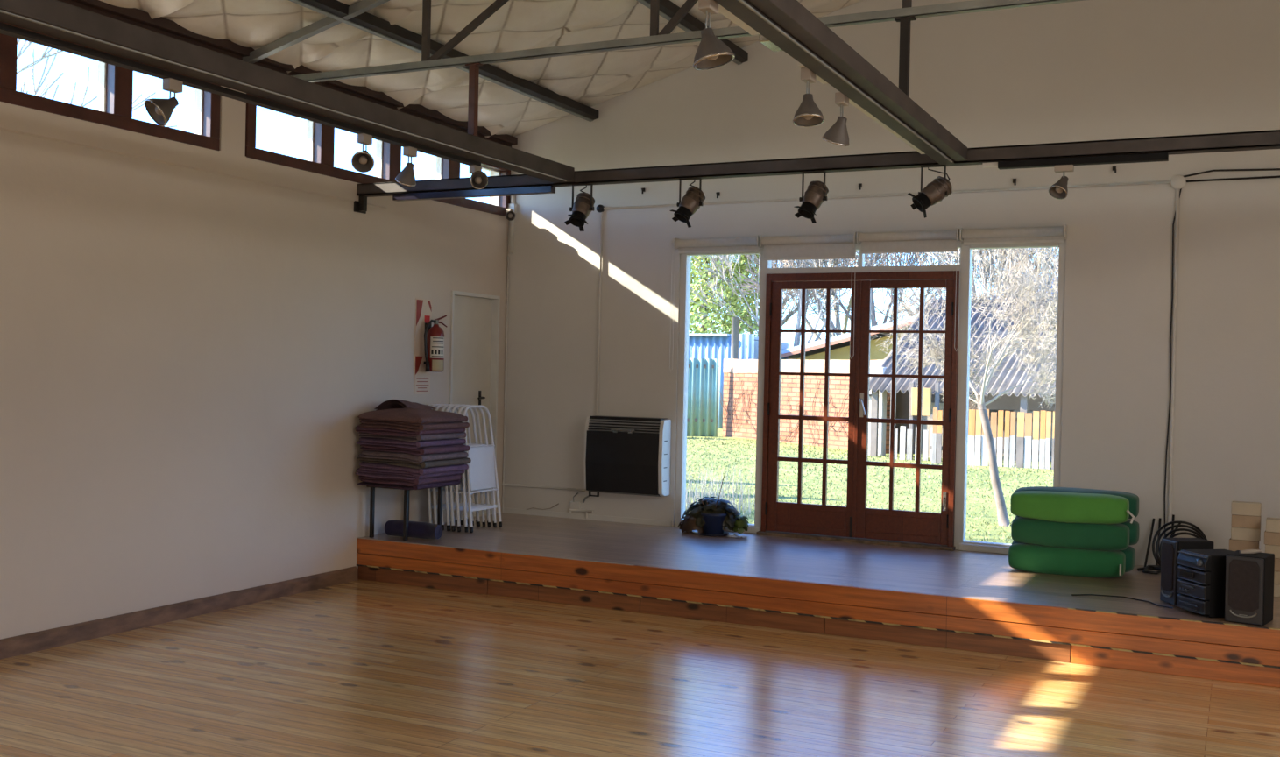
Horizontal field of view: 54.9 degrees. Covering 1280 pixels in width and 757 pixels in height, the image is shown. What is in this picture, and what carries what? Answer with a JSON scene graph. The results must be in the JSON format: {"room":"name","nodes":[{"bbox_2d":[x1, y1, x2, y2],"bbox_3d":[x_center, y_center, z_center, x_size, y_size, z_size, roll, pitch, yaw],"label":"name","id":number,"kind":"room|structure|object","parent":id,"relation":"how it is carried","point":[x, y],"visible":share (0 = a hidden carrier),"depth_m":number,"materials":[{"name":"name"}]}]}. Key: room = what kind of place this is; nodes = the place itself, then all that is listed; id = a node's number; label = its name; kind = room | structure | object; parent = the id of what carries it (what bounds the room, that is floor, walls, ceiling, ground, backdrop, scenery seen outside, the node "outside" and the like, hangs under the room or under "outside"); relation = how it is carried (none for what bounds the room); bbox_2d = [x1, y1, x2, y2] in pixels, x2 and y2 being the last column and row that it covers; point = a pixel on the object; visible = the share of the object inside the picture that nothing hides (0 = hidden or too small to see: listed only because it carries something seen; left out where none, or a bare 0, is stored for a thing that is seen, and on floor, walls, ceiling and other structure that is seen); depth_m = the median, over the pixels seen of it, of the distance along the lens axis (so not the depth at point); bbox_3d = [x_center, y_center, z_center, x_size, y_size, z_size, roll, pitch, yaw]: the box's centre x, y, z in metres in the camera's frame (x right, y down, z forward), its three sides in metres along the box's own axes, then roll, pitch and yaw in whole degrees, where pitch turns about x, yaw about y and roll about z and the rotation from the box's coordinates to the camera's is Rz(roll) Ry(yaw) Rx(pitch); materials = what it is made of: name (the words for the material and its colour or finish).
{"room":"community hall","nodes":[
{"label":"community hall","id":0,"kind":"room"},
{"bbox_2d":[0,85,509,639],"bbox_3d":[-3.957,-0.287,5.562,0.214,3.740,12.200,1,0,26],"label":"wall","id":1,"kind":"structure","parent":0,"point":[194,341],"depth_m":7.71,"materials":[{"name":"white paint"}]},
{"bbox_2d":[0,21,220,150],"bbox_3d":[-3.476,-1.691,6.535,0.282,0.465,3.080,1,0,26],"label":"window","id":2,"kind":"structure","parent":1,"relation":"in","point":[115,83],"depth_m":7.15,"materials":[{"name":"brown wood"}]},
{"bbox_2d":[0,565,357,659],"bbox_3d":[-4.344,1.431,4.614,0.028,0.100,10.170,1,0,26],"label":"baseboard","id":3,"kind":"structure","parent":1,"relation":"attached to","point":[19,645],"depth_m":7.52,"materials":[{"name":"brown wood"}]},
{"bbox_2d":[57,0,517,147],"bbox_3d":[-3.800,-2.037,5.482,0.092,0.245,12.180,1,0,26],"label":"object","id":4,"kind":"structure","parent":1,"relation":"attached to","point":[132,16],"depth_m":7.99,"materials":[{"name":"grey metal"}]},
{"bbox_2d":[244,92,510,216],"bbox_3d":[-1.986,-1.678,9.586,0.282,0.465,3.230,1,0,26],"label":"window","id":5,"kind":"structure","parent":1,"relation":"in","point":[321,137],"depth_m":8.93,"materials":[{"name":"brown wood"}]},
{"bbox_2d":[413,297,431,394],"bbox_3d":[-1.740,-0.257,9.882,0.008,0.760,0.210,1,0,26],"label":"sign","id":6,"kind":"object","parent":1,"relation":"attached to","point":[423,307],"visible":0.88,"depth_m":9.86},
{"bbox_2d":[424,315,446,371],"bbox_3d":[-1.639,-0.284,9.880,0.194,0.461,0.170,1,0,-13],"label":"fire extinguisher","id":7,"kind":"object","parent":1,"relation":"attached to","point":[434,350],"visible":1,"depth_m":9.82,"materials":[{"name":"red metal"}]},
{"bbox_2d":[450,295,492,520],"bbox_3d":[-1.453,0.248,10.569,0.099,1.895,0.670,1,0,26],"label":"door","id":8,"kind":"structure","parent":1,"relation":"in","point":[472,315],"depth_m":10.62,"materials":[{"name":"white paint"}]},
{"bbox_2d":[448,290,500,520],"bbox_3d":[-1.505,0.231,10.595,0.206,1.924,0.724,1,0,26],"label":"trim","id":9,"kind":"structure","parent":1,"relation":"attached to","point":[496,300],"depth_m":10.86,"materials":[{"name":"white wood"}]},
{"bbox_2d":[242,0,1085,135],"bbox_3d":[1.334,-2.241,6.124,8.740,1.789,0.051,1,0,26],"label":"roof truss","id":10,"kind":"object","parent":1,"relation":"attached to","point":[908,13],"visible":0.88,"depth_m":6.99,"materials":[{"name":"metal"}]},
{"bbox_2d":[714,0,967,163],"bbox_3d":[-0.389,-1.312,2.645,0.160,0.099,10.082,1,0,26],"label":"steel beam","id":11,"kind":"structure","parent":10,"relation":"hanging from","point":[788,24],"depth_m":5.10,"materials":[{"name":"grey metal"}]},
{"bbox_2d":[693,0,735,70],"bbox_3d":[0.252,-1.169,4.161,0.141,0.240,0.144,1,0,26],"label":"lamp","id":12,"kind":"object","parent":11,"relation":"attached to","point":[711,53],"visible":1,"depth_m":4.14,"materials":[{"name":"grey metal"}]},
{"bbox_2d":[718,3,783,51],"bbox_3d":[0.215,-1.298,4.141,0.063,0.036,1.500,1,0,26],"label":"track","id":13,"kind":"object","parent":11,"relation":"attached to","point":[763,40],"visible":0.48,"depth_m":4.54,"materials":[{"name":"silver metal"}]},
{"bbox_2d":[792,67,824,127],"bbox_3d":[0.701,-1.171,5.112,0.131,0.229,0.130,1,0,26],"label":"lamp","id":14,"kind":"object","parent":11,"relation":"attached to","point":[808,114],"visible":0.99,"depth_m":5.10,"materials":[{"name":"beige plastic"}]},
{"bbox_2d":[821,91,848,146],"bbox_3d":[0.890,-1.166,5.595,0.120,0.237,0.124,1,0,26],"label":"lamp","id":15,"kind":"object","parent":11,"relation":"attached to","point":[837,134],"visible":0.98,"depth_m":5.54,"materials":[{"name":"beige plastic"}]},
{"bbox_2d":[353,129,1279,213],"bbox_3d":[1.846,-1.247,7.222,8.740,0.230,0.130,1,0,26],"label":"steel beam","id":16,"kind":"structure","parent":1,"relation":"attached to","point":[1259,139],"depth_m":7.45,"materials":[{"name":"black metal"}]},
{"bbox_2d":[392,185,555,201],"bbox_3d":[-1.188,-1.304,8.699,1.330,0.046,0.060,1,0,26],"label":"track","id":17,"kind":"object","parent":16,"relation":"attached to","point":[540,189],"visible":1,"depth_m":8.66,"materials":[{"name":"metal"}]},
{"bbox_2d":[564,183,594,231],"bbox_3d":[-0.404,-1.151,8.295,0.181,0.315,0.240,1,0,26],"label":"lantern","id":18,"kind":"object","parent":16,"relation":"hanging from","point":[581,208],"visible":1,"depth_m":8.28,"materials":[{"name":"metal"}]},
{"bbox_2d":[669,177,705,227],"bbox_3d":[0.304,-1.134,7.955,0.208,0.315,0.221,1,0,26],"label":"lantern","id":19,"kind":"object","parent":16,"relation":"hanging from","point":[694,197],"visible":1,"depth_m":7.92,"materials":[{"name":"metal"}]},
{"bbox_2d":[793,171,828,223],"bbox_3d":[1.050,-1.115,7.590,0.199,0.314,0.220,1,0,26],"label":"lantern","id":20,"kind":"object","parent":16,"relation":"hanging from","point":[816,192],"visible":1,"depth_m":7.56,"materials":[{"name":"metal"}]},
{"bbox_2d":[907,164,952,218],"bbox_3d":[1.709,-1.102,7.271,0.259,0.308,0.175,1,0,-6],"label":"lantern","id":21,"kind":"object","parent":16,"relation":"hanging from","point":[934,193],"visible":1,"depth_m":7.23,"materials":[{"name":"metal"}]},
{"bbox_2d":[982,152,1168,169],"bbox_3d":[2.432,-1.218,6.931,0.990,0.038,0.060,1,0,26],"label":"track","id":22,"kind":"object","parent":16,"relation":"attached to","point":[1163,156],"visible":1,"depth_m":6.89,"materials":[{"name":"black metal"}]},
{"bbox_2d":[1048,164,1074,198],"bbox_3d":[2.363,-1.105,6.925,0.125,0.192,0.123,1,0,26],"label":"lamp","id":23,"kind":"object","parent":22,"relation":"hanging from","point":[1058,190],"visible":1,"depth_m":6.93,"materials":[{"name":"beige plastic"}]},
{"bbox_2d":[99,0,862,138],"bbox_3d":[0.105,-2.622,3.588,8.740,1.291,12.200,1,0,26],"label":"ceiling","id":24,"kind":"structure","parent":0,"point":[591,79],"depth_m":8.73,"materials":[{"name":"fabric"}]},
{"bbox_2d":[288,0,598,121],"bbox_3d":[-3.068,-2.282,5.135,0.083,0.090,12.197,1,0,26],"label":"purlin","id":25,"kind":"object","parent":24,"relation":"attached to","point":[367,22],"visible":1,"depth_m":8.46,"materials":[{"name":"metal"}]},
{"bbox_2d":[636,0,748,64],"bbox_3d":[-1.839,-2.620,4.536,0.083,0.090,12.197,1,0,26],"label":"purlin","id":26,"kind":"object","parent":24,"relation":"attached to","point":[668,9],"visible":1,"depth_m":8.99,"materials":[{"name":"metal"}]},
{"bbox_2d":[0,579,1279,756],"bbox_3d":[0.012,1.642,3.615,9.140,0.120,12.600,1,0,26],"label":"floor","id":27,"kind":"structure","parent":0,"point":[359,668],"depth_m":6.12,"materials":[{"name":"brown wood"}]},
{"bbox_2d":[356,512,1279,687],"bbox_3d":[2.251,1.445,8.188,8.736,0.312,2.017,1,0,26],"label":"stage","id":28,"kind":"object","parent":27,"relation":"on","point":[972,601],"visible":1,"depth_m":7.92,"materials":[{"name":"brown wood"}]},
{"bbox_2d":[366,485,442,540],"bbox_3d":[-1.761,0.994,9.364,0.400,0.404,0.510,1,0,26],"label":"table","id":29,"kind":"object","parent":28,"relation":"on","point":[406,492],"visible":0.46,"depth_m":9.23,"materials":[{"name":"metal"}]},
{"bbox_2d":[357,479,460,489],"bbox_3d":[-1.740,0.774,9.267,0.560,0.057,0.635,1,0,26],"label":"folded blanket","id":30,"kind":"object","parent":29,"relation":"on","point":[453,482],"visible":0.41,"depth_m":9.05,"materials":[{"name":"purple fabric"}]},
{"bbox_2d":[359,473,461,486],"bbox_3d":[-1.728,0.736,9.247,0.573,0.070,0.617,1,0,26],"label":"folded blanket","id":31,"kind":"object","parent":30,"relation":"on","point":[442,478],"visible":0.48,"depth_m":9.01,"materials":[{"name":"fabric"}]},
{"bbox_2d":[355,467,465,480],"bbox_3d":[-1.726,0.691,9.255,0.592,0.071,0.671,1,0,26],"label":"folded blanket","id":32,"kind":"object","parent":31,"relation":"on","point":[362,472],"visible":0.43,"depth_m":9.00,"materials":[{"name":"fabric"}]},
{"bbox_2d":[359,461,468,475],"bbox_3d":[-1.694,0.653,9.236,0.607,0.086,0.663,1,0,26],"label":"folded blanket","id":33,"kind":"object","parent":32,"relation":"on","point":[366,466],"visible":0.43,"depth_m":8.99,"materials":[{"name":"fabric"}]},
{"bbox_2d":[357,456,471,468],"bbox_3d":[-1.696,0.605,9.261,0.638,0.080,0.681,1,0,26],"label":"folded blanket","id":34,"kind":"object","parent":33,"relation":"on","point":[465,460],"visible":0.45,"depth_m":9.00,"materials":[{"name":"purple fabric"}]},
{"bbox_2d":[358,449,467,463],"bbox_3d":[-1.699,0.562,9.239,0.611,0.088,0.655,1,0,26],"label":"folded blanket","id":35,"kind":"object","parent":34,"relation":"on","point":[368,454],"visible":0.54,"depth_m":8.99,"materials":[{"name":"grey fabric"}]},
{"bbox_2d":[360,444,470,455],"bbox_3d":[-1.690,0.511,9.264,0.604,0.074,0.672,1,0,26],"label":"folded blanket","id":36,"kind":"object","parent":35,"relation":"on","point":[446,449],"visible":0.52,"depth_m":9.02,"materials":[{"name":"fabric"}]},
{"bbox_2d":[356,437,466,448],"bbox_3d":[-1.717,0.466,9.256,0.598,0.073,0.674,1,0,26],"label":"folded blanket","id":37,"kind":"object","parent":36,"relation":"on","point":[371,441],"visible":0.52,"depth_m":9.01,"materials":[{"name":"fabric"}]},
{"bbox_2d":[358,431,466,441],"bbox_3d":[-1.714,0.418,9.270,0.590,0.070,0.664,1,0,26],"label":"folded blanket","id":38,"kind":"object","parent":37,"relation":"on","point":[449,435],"visible":0.44,"depth_m":9.03,"materials":[{"name":"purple fabric"}]},
{"bbox_2d":[355,424,465,436],"bbox_3d":[-1.721,0.362,9.241,0.599,0.103,0.670,1,0,26],"label":"folded blanket","id":39,"kind":"object","parent":38,"relation":"on","point":[382,431],"visible":0.42,"depth_m":8.98,"materials":[{"name":"fabric"}]},
{"bbox_2d":[359,420,469,431],"bbox_3d":[-1.687,0.321,9.232,0.604,0.110,0.668,1,0,26],"label":"folded blanket","id":40,"kind":"object","parent":39,"relation":"on","point":[364,423],"visible":0.48,"depth_m":8.99,"materials":[{"name":"brown fabric"}]},
{"bbox_2d":[357,399,467,425],"bbox_3d":[-1.697,0.246,9.224,0.605,0.172,0.672,1,0,26],"label":"folded blanket","id":41,"kind":"object","parent":40,"relation":"on","point":[398,411],"visible":1,"depth_m":9.08,"materials":[{"name":"brown fabric"}]},
{"bbox_2d":[384,519,442,538],"bbox_3d":[-1.701,1.133,9.253,0.443,0.126,0.124,1,0,21],"label":"rolled mat","id":42,"kind":"object","parent":28,"relation":"on","point":[416,529],"visible":0.99,"depth_m":9.19,"materials":[{"name":"purple fabric"}]},
{"bbox_2d":[451,404,487,531],"bbox_3d":[-1.366,0.708,9.870,0.144,0.992,0.449,1,0,26],"label":"folding chair","id":43,"kind":"object","parent":28,"relation":"on","point":[457,486],"visible":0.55,"depth_m":9.81,"materials":[{"name":"white metal"}]},
{"bbox_2d":[458,404,494,532],"bbox_3d":[-1.314,0.710,9.859,0.144,0.992,0.449,1,0,25],"label":"folding chair","id":44,"kind":"object","parent":28,"relation":"on","point":[463,475],"visible":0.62,"depth_m":9.80,"materials":[{"name":"white metal"}]},
{"bbox_2d":[462,404,502,532],"bbox_3d":[-1.267,0.711,9.836,0.144,0.992,0.449,1,0,26],"label":"folding chair","id":45,"kind":"object","parent":28,"relation":"on","point":[482,473],"visible":0.88,"depth_m":9.84,"materials":[{"name":"white metal"}]},
{"bbox_2d":[678,471,748,536],"bbox_3d":[0.601,0.996,9.885,0.577,0.505,0.362,1,0,34],"label":"potted plant","id":46,"kind":"object","parent":28,"relation":"on","point":[710,516],"visible":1,"depth_m":9.80,"materials":[{"name":"green plant"}]},
{"bbox_2d":[1008,540,1135,578],"bbox_3d":[2.906,1.210,8.320,0.795,0.213,0.503,1,0,26],"label":"mat","id":47,"kind":"object","parent":28,"relation":"on","point":[1021,556],"visible":0.81,"depth_m":8.13,"materials":[{"name":"fabric"}]},
{"bbox_2d":[1011,516,1139,551],"bbox_3d":[2.934,1.031,8.328,0.799,0.207,0.488,1,0,26],"label":"mat","id":48,"kind":"object","parent":47,"relation":"on","point":[1102,537],"visible":0.87,"depth_m":8.13,"materials":[{"name":"fabric"}]},
{"bbox_2d":[1010,486,1138,523],"bbox_3d":[2.930,0.855,8.323,0.799,0.210,0.493,1,0,26],"label":"mat","id":49,"kind":"object","parent":48,"relation":"on","point":[1067,505],"visible":1,"depth_m":8.14,"materials":[{"name":"fabric"}]},
{"bbox_2d":[1152,520,1207,565],"bbox_3d":[3.615,1.135,8.242,0.356,0.367,0.189,2,1,44],"label":"cable coil","id":50,"kind":"object","parent":28,"relation":"on","point":[1198,532],"visible":0.47,"depth_m":8.25,"materials":[{"name":"black rubber"}]},
{"bbox_2d":[1159,537,1213,605],"bbox_3d":[3.194,1.130,7.214,0.243,0.375,0.165,1,0,-7],"label":"speaker","id":51,"kind":"object","parent":28,"relation":"on","point":[1170,547],"visible":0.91,"depth_m":7.16},
{"bbox_2d":[1160,542,1173,591],"bbox_3d":[3.080,1.101,7.200,0.010,0.278,0.121,1,0,-7],"label":"grille","id":52,"kind":"object","parent":51,"relation":"attached to","point":[1167,559],"depth_m":7.19,"materials":[{"name":"fabric"}]},
{"bbox_2d":[1175,549,1233,617],"bbox_3d":[3.214,1.147,6.915,0.318,0.345,0.240,1,0,-12],"label":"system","id":53,"kind":"object","parent":28,"relation":"on","point":[1201,573],"visible":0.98,"depth_m":6.81,"materials":[{"name":"black paint"}]},
{"bbox_2d":[1224,550,1274,626],"bbox_3d":[3.323,1.141,6.725,0.195,0.365,0.253,2,0,39],"label":"speaker","id":54,"kind":"object","parent":28,"relation":"on","point":[1249,577],"visible":0.99,"depth_m":6.63},
{"bbox_2d":[1228,558,1259,611],"bbox_3d":[3.248,1.114,6.631,0.151,0.270,0.010,2,0,39],"label":"grille","id":55,"kind":"object","parent":54,"relation":"attached to","point":[1243,574],"depth_m":6.63,"materials":[{"name":"fabric"}]},
{"bbox_2d":[503,0,1279,565],"bbox_3d":[2.786,-0.764,9.171,9.140,4.940,0.200,1,0,26],"label":"wall","id":56,"kind":"structure","parent":0,"point":[1087,70],"depth_m":9.00,"materials":[{"name":"white paint"}]},
{"bbox_2d":[502,255,509,512],"bbox_3d":[-1.198,0.051,10.988,0.015,2.285,0.016,1,0,26],"label":"conduit","id":57,"kind":"object","parent":56,"relation":"attached to","point":[507,256],"visible":1,"depth_m":10.98,"materials":[{"name":"white plastic"}]},
{"bbox_2d":[503,507,671,526],"bbox_3d":[-0.485,1.193,10.642,1.660,0.045,0.012,1,0,26],"label":"baseboard","id":58,"kind":"structure","parent":56,"relation":"attached to","point":[656,522],"depth_m":10.61,"materials":[{"name":"white wood"}]},
{"bbox_2d":[595,212,602,415],"bbox_3d":[-0.347,-0.556,10.573,0.021,1.750,0.022,1,0,26],"label":"conduit","id":59,"kind":"object","parent":56,"relation":"attached to","point":[601,213],"visible":1,"depth_m":10.57,"materials":[{"name":"white plastic"}]},
{"bbox_2d":[583,415,671,496],"bbox_3d":[-0.106,0.665,10.345,0.731,0.682,0.217,1,0,26],"label":"heater","id":60,"kind":"object","parent":56,"relation":"attached to","point":[631,456],"visible":1,"depth_m":10.25,"materials":[{"name":"black paint"}]},
{"bbox_2d":[587,415,667,432],"bbox_3d":[-0.105,0.385,10.340,0.661,0.122,0.168,1,0,26],"label":"grille","id":61,"kind":"object","parent":60,"relation":"attached to","point":[596,423],"depth_m":10.28,"materials":[{"name":"black metal"}]},
{"bbox_2d":[674,247,771,533],"bbox_3d":[0.676,0.089,10.145,0.772,2.309,0.115,1,0,26],"label":"window","id":62,"kind":"structure","parent":56,"relation":"in","point":[685,258],"depth_m":10.26,"materials":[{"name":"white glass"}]},
{"bbox_2d":[669,234,761,371],"bbox_3d":[0.607,-0.600,10.070,0.766,1.111,0.095,1,0,26],"label":"roller blind","id":63,"kind":"object","parent":62,"relation":"attached to","point":[724,244],"visible":1,"depth_m":10.07,"materials":[{"name":"fabric"}]},
{"bbox_2d":[759,232,857,358],"bbox_3d":[1.319,-0.648,9.722,0.786,0.981,0.095,1,0,26],"label":"roller blind","id":64,"kind":"object","parent":56,"relation":"attached to","point":[841,246],"visible":0.99,"depth_m":9.71,"materials":[{"name":"fabric"}]},
{"bbox_2d":[764,280,857,537],"bbox_3d":[1.362,0.231,9.774,0.727,2.005,0.068,1,0,26],"label":"door","id":65,"kind":"structure","parent":56,"relation":"in","point":[799,517],"depth_m":9.80,"materials":[{"name":"brown wood"}]},
{"bbox_2d":[756,530,955,551],"bbox_3d":[1.680,1.258,9.630,1.560,0.022,0.210,1,0,26],"label":"trim","id":66,"kind":"structure","parent":56,"relation":"attached to","point":[760,533],"depth_m":9.54,"materials":[{"name":"brown wood"}]},
{"bbox_2d":[760,270,960,546],"bbox_3d":[1.706,0.212,9.633,1.533,2.074,0.110,1,0,26],"label":"trim","id":67,"kind":"structure","parent":56,"relation":"attached to","point":[937,274],"depth_m":9.52,"materials":[{"name":"brown wood"}]},
{"bbox_2d":[767,242,961,274],"bbox_3d":[1.739,-0.932,9.644,1.533,0.215,0.090,1,0,26],"label":"window","id":68,"kind":"structure","parent":56,"relation":"in","point":[861,268],"depth_m":9.61,"materials":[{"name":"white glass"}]},
{"bbox_2d":[603,180,1170,209],"bbox_3d":[1.701,-1.413,9.577,4.475,0.034,0.020,1,0,26],"label":"conduit","id":69,"kind":"object","parent":56,"relation":"attached to","point":[1163,181],"visible":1,"depth_m":9.43,"materials":[{"name":"white metal"}]},
{"bbox_2d":[851,279,954,544],"bbox_3d":[2.006,0.247,9.434,0.752,2.005,0.114,1,0,26],"label":"door","id":70,"kind":"structure","parent":56,"relation":"in","point":[889,524],"depth_m":9.48,"materials":[{"name":"brown wood"}]},
{"bbox_2d":[856,227,961,351],"bbox_3d":[2.037,-0.667,9.372,0.791,0.916,0.095,1,0,26],"label":"roller blind","id":71,"kind":"object","parent":56,"relation":"attached to","point":[937,241],"visible":0.96,"depth_m":9.36,"materials":[{"name":"fabric"}]},
{"bbox_2d":[954,240,1066,554],"bbox_3d":[2.737,0.140,9.134,0.755,2.309,0.122,1,0,26],"label":"window","id":72,"kind":"structure","parent":56,"relation":"in","point":[960,543],"depth_m":9.25,"materials":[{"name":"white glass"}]},
{"bbox_2d":[959,224,1067,245],"bbox_3d":[2.730,-1.052,9.035,0.745,0.123,0.095,1,0,26],"label":"roller blind","id":73,"kind":"object","parent":56,"relation":"attached to","point":[1030,235],"visible":1,"depth_m":9.02,"materials":[{"name":"fabric"}]},
{"bbox_2d":[1163,188,1181,535],"bbox_3d":[3.709,-0.105,8.588,0.070,2.471,0.019,1,0,26],"label":"power cable","id":74,"kind":"object","parent":56,"relation":"attached to","point":[1181,188],"visible":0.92,"depth_m":8.59,"materials":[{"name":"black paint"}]},
{"bbox_2d":[1167,189,1180,537],"bbox_3d":[3.715,-0.009,8.587,0.025,2.620,0.026,1,0,26],"label":"conduit","id":75,"kind":"object","parent":56,"relation":"attached to","point":[1177,199],"visible":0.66,"depth_m":8.58,"materials":[{"name":"white plastic"}]},
{"bbox_3d":[-2.656,-0.812,-1.971,9.140,4.940,0.200,1,0,26],"label":"wall","id":76,"kind":"structure","parent":0,"visible":0},
{"bbox_2d":[0,0,574,183],"bbox_3d":[-2.724,-1.386,3.786,0.160,0.103,10.082,1,0,26],"label":"steel beam","id":77,"kind":"structure","parent":76,"relation":"attached to","point":[56,18],"depth_m":5.62,"materials":[{"name":"grey metal"}]},
{"bbox_2d":[0,21,480,166],"bbox_3d":[-1.789,-1.321,5.955,0.058,0.026,3.600,1,0,26],"label":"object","id":78,"kind":"structure","parent":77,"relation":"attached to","point":[5,29],"depth_m":5.59,"materials":[{"name":"metal"}]},
{"bbox_2d":[144,77,183,126],"bbox_3d":[-2.095,-1.208,5.393,0.127,0.209,0.151,1,0,26],"label":"lamp","id":79,"kind":"object","parent":78,"relation":"hanging from","point":[160,110],"visible":1,"depth_m":5.39,"materials":[{"name":"beige plastic"}]},
{"bbox_2d":[351,133,374,172],"bbox_3d":[-1.459,-1.200,6.555,0.121,0.212,0.146,1,0,26],"label":"lamp","id":80,"kind":"object","parent":78,"relation":"attached to","point":[363,161],"visible":1,"depth_m":6.56,"materials":[{"name":"beige plastic"}]},
{"bbox_2d":[395,146,417,186],"bbox_3d":[-1.323,-1.195,6.993,0.122,0.221,0.118,1,0,26],"label":"lamp","id":81,"kind":"object","parent":78,"relation":"attached to","point":[406,177],"visible":1,"depth_m":6.95,"materials":[{"name":"beige plastic"}]},
{"label":"outside","id":82,"kind":"structure","parent":0,"visible":0},
{"bbox_2d":[685,428,1053,544],"bbox_3d":[5.393,1.516,24.581,90.000,0.102,90.200,1,0,26],"label":"ground","id":83,"kind":"structure","parent":82,"point":[880,497],"depth_m":18.11,"materials":[{"name":"green plant"}]},
{"bbox_2d":[15,38,176,127],"bbox_3d":[-10.282,-3.208,12.906,8.180,9.023,7.444,1,0,9],"label":"bare tree","id":84,"kind":"object","parent":83,"relation":"on","point":[44,56],"visible":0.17,"depth_m":14.51,"materials":[{"name":"plant"}]},
{"bbox_2d":[686,358,719,437],"bbox_3d":[0.090,0.452,29.808,3.604,1.930,0.115,1,0,8],"label":"metal fence","id":85,"kind":"object","parent":83,"relation":"on","point":[703,379],"visible":0.1,"depth_m":29.58,"materials":[{"name":"blue metal"}]},
{"bbox_2d":[685,462,755,516],"bbox_3d":[0.693,1.218,13.761,1.601,0.551,0.855,1,0,26],"label":"clump","id":86,"kind":"object","parent":83,"relation":"on","point":[688,502],"visible":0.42,"depth_m":13.66,"materials":[{"name":"plant"}]},
{"bbox_2d":[689,254,760,336],"bbox_3d":[2.092,-3.172,39.445,4.441,9.142,4.420,1,0,8],"label":"tree","id":87,"kind":"object","parent":83,"relation":"on","point":[703,321],"visible":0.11,"depth_m":38.27,"materials":[{"name":"green plant"}]},
{"bbox_2d":[688,333,788,428],"bbox_3d":[1.878,0.089,35.653,4.104,2.660,3.400,1,0,26],"label":"shed","id":88,"kind":"object","parent":83,"relation":"on","point":[700,345],"visible":0.13,"depth_m":33.81,"materials":[{"name":"metal"}]},
{"bbox_2d":[689,250,891,346],"bbox_3d":[4.773,-3.744,38.398,7.391,10.430,9.649,1,0,-7],"label":"bare tree","id":89,"kind":"object","parent":83,"relation":"on","point":[797,335],"visible":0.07,"depth_m":37.39,"materials":[{"name":"grey plant"}]},
{"bbox_2d":[691,253,893,332],"bbox_3d":[4.533,-4.088,41.676,11.061,11.067,10.067,1,0,-9],"label":"bare tree","id":90,"kind":"object","parent":83,"relation":"on","point":[788,316],"visible":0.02,"depth_m":40.99,"materials":[{"name":"plant"}]},
{"bbox_2d":[718,358,891,453],"bbox_3d":[3.571,0.587,27.561,0.273,2.040,6.006,1,0,-33],"label":"wall","id":91,"kind":"structure","parent":83,"relation":"on","point":[740,376],"depth_m":27.53,"materials":[{"name":"brick"}]},
{"bbox_2d":[781,316,917,360],"bbox_3d":[6.724,-0.259,36.103,6.000,3.560,4.340,1,0,26],"label":"house","id":92,"kind":"structure","parent":83,"relation":"on","point":[839,344],"depth_m":34.65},
{"bbox_2d":[734,248,992,335],"bbox_3d":[7.300,-4.391,39.337,11.063,11.822,12.104,1,0,1],"label":"bare tree","id":93,"kind":"object","parent":83,"relation":"on","point":[873,307],"visible":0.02,"depth_m":37.55,"materials":[{"name":"plant"}]},
{"bbox_2d":[868,367,886,456],"bbox_3d":[4.621,0.660,24.439,0.460,1.780,0.340,1,0,26],"label":"gatepost","id":94,"kind":"object","parent":83,"relation":"on","point":[882,397],"visible":0.3,"depth_m":24.28,"materials":[{"name":"metal"}]},
{"bbox_2d":[784,252,997,339],"bbox_3d":[7.963,-5.342,46.041,13.663,13.672,12.436,2,0,41],"label":"bare tree","id":95,"kind":"object","parent":83,"relation":"on","point":[845,327],"visible":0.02,"depth_m":46.85,"materials":[{"name":"plant"}]},
{"bbox_2d":[889,381,940,461],"bbox_3d":[5.114,0.820,23.018,0.900,1.500,0.140,1,0,26],"label":"fence","id":96,"kind":"object","parent":83,"relation":"on","point":[913,391],"visible":0.52,"depth_m":22.95,"materials":[{"name":"white wood"}]},
{"bbox_2d":[783,247,1059,317],"bbox_3d":[9.575,-4.291,39.720,10.659,11.718,11.712,2,0,38],"label":"bare tree","id":97,"kind":"object","parent":83,"relation":"on","point":[900,299],"visible":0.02,"depth_m":40.34,"materials":[{"name":"plant"}]},
{"bbox_2d":[855,247,1053,305],"bbox_3d":[9.969,-3.953,34.421,10.293,11.125,7.883,2,0,39],"label":"bare tree","id":98,"kind":"object","parent":83,"relation":"on","point":[918,253],"visible":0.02,"depth_m":34.72,"materials":[{"name":"plant"}]},
{"bbox_2d":[869,295,1057,461],"bbox_3d":[9.016,-0.026,23.490,8.906,3.355,3.406,1,0,26],"label":"shed","id":99,"kind":"object","parent":83,"relation":"on","point":[1012,402],"visible":0.16,"depth_m":24.24,"materials":[{"name":"grey metal"}]},
{"bbox_2d":[870,247,1058,526],"bbox_3d":[4.009,-0.156,13.309,2.382,3.550,2.741,1,0,-37],"label":"tree","id":100,"kind":"object","parent":83,"relation":"on","point":[1003,520],"visible":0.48,"depth_m":13.23,"materials":[{"name":"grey plant"}]},
{"bbox_2d":[929,407,1054,469],"bbox_3d":[7.934,1.096,20.761,6.100,1.040,0.099,1,0,26],"label":"picket fence","id":101,"kind":"object","parent":83,"relation":"on","point":[1044,452],"visible":0.23,"depth_m":21.45,"materials":[{"name":"white wood"}]},
{"bbox_2d":[925,247,1059,301],"bbox_3d":[10.760,-3.284,31.957,9.219,9.852,10.086,1,0,-43],"label":"bare tree","id":102,"kind":"object","parent":83,"relation":"on","point":[946,262],"visible":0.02,"depth_m":32.82,"materials":[{"name":"plant"}]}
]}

